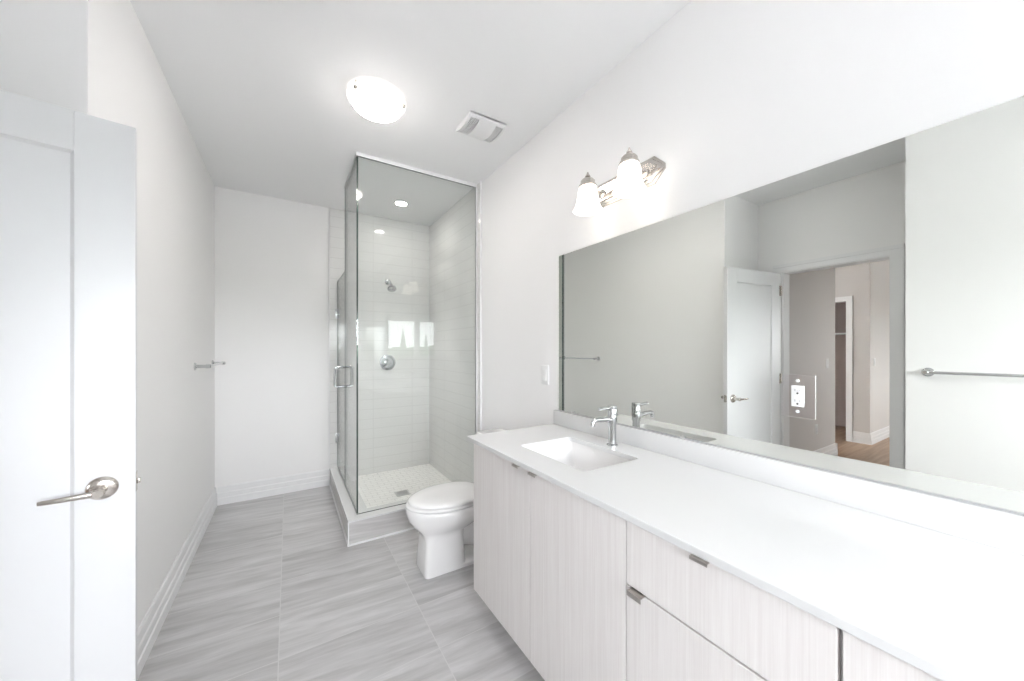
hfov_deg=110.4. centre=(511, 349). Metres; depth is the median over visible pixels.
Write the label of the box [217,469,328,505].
baseboard
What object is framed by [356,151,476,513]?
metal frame
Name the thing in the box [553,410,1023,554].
backsplash
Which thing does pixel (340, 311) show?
shower door
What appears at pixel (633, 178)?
vanity light
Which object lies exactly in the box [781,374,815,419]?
electrical outlet
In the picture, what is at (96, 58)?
wall
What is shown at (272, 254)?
wall
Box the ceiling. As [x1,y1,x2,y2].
[130,0,690,225]
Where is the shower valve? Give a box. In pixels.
[380,355,395,369]
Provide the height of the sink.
0.150 m
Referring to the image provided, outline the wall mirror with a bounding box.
[559,96,1023,515]
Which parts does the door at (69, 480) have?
panel, lever, latch plate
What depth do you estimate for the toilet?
2.11 m
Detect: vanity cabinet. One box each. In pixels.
[474,444,627,680]
[843,631,941,680]
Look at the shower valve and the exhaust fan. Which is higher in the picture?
the exhaust fan
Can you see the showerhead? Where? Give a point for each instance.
(391, 288)
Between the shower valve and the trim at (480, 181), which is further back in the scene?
the shower valve
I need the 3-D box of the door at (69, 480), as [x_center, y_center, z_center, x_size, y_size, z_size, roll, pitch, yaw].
[-1.469,0.313,0.909,0.729,2.010,0.171,0,0,-36]
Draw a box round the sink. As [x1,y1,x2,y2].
[528,441,630,471]
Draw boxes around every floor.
[137,486,544,680]
[352,464,451,507]
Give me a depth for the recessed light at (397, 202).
3.38 m
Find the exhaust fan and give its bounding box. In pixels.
[456,110,506,142]
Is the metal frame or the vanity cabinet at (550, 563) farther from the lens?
the metal frame
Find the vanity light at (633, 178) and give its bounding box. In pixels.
[573,147,665,215]
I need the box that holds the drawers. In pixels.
[627,521,842,680]
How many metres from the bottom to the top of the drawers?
0.867 m
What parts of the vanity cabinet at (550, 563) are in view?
door, door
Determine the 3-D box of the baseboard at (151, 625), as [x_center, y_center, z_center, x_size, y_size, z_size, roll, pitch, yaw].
[-1.925,1.251,2.082,0.020,0.158,2.261,0,0,-32]
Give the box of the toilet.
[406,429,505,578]
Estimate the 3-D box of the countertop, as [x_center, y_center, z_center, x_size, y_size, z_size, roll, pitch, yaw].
[0.663,0.453,0.946,0.584,0.020,2.438,0,0,-32]
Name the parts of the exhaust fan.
panel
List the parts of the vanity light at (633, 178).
lamp shade, arm, lamp shade, arm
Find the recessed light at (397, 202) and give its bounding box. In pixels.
[394,200,408,205]
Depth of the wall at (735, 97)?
1.45 m
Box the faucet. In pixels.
[591,405,617,446]
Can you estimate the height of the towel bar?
0.052 m
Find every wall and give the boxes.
[0,0,214,629]
[215,187,428,492]
[429,0,1023,482]
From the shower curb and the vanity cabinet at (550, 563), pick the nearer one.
the vanity cabinet at (550, 563)
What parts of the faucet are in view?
spout, handle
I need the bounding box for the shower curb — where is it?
[329,467,414,546]
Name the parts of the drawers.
door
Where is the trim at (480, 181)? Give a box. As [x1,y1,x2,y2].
[329,181,481,483]
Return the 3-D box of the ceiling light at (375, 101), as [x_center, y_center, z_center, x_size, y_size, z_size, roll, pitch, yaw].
[-0.746,-1.343,1.967,0.306,0.093,0.308,0,0,-32]
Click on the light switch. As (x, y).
(544, 368)
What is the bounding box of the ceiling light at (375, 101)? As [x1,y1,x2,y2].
[346,79,405,122]
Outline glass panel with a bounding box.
[344,154,357,512]
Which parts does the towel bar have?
post, rail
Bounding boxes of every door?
[0,90,140,680]
[334,271,353,483]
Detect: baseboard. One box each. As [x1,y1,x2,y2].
[137,487,216,679]
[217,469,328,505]
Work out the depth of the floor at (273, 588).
1.81 m
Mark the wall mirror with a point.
(891, 274)
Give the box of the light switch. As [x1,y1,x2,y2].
[541,365,548,384]
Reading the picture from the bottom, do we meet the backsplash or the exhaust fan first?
the backsplash
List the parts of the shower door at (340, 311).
pane, handle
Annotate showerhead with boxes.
[385,279,396,291]
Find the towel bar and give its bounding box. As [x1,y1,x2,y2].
[194,360,225,369]
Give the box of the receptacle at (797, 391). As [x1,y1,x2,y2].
[791,385,803,406]
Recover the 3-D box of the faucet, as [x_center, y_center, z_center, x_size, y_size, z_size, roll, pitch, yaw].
[0.418,0.351,1.618,0.160,0.183,0.052,0,0,-32]
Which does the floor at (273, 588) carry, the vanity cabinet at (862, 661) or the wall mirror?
the vanity cabinet at (862, 661)
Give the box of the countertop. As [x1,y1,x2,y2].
[467,424,1023,680]
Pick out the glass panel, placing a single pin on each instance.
(346, 187)
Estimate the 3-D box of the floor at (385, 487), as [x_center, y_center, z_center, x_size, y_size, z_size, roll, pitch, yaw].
[-0.998,1.308,3.311,0.864,0.041,1.139,0,0,-32]
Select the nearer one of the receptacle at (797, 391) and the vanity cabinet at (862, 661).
the vanity cabinet at (862, 661)
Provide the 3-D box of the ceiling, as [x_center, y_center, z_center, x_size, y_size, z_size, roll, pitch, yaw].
[-3.506,-1.440,-0.831,9.777,0.100,5.757,0,0,-32]
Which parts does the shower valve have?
lever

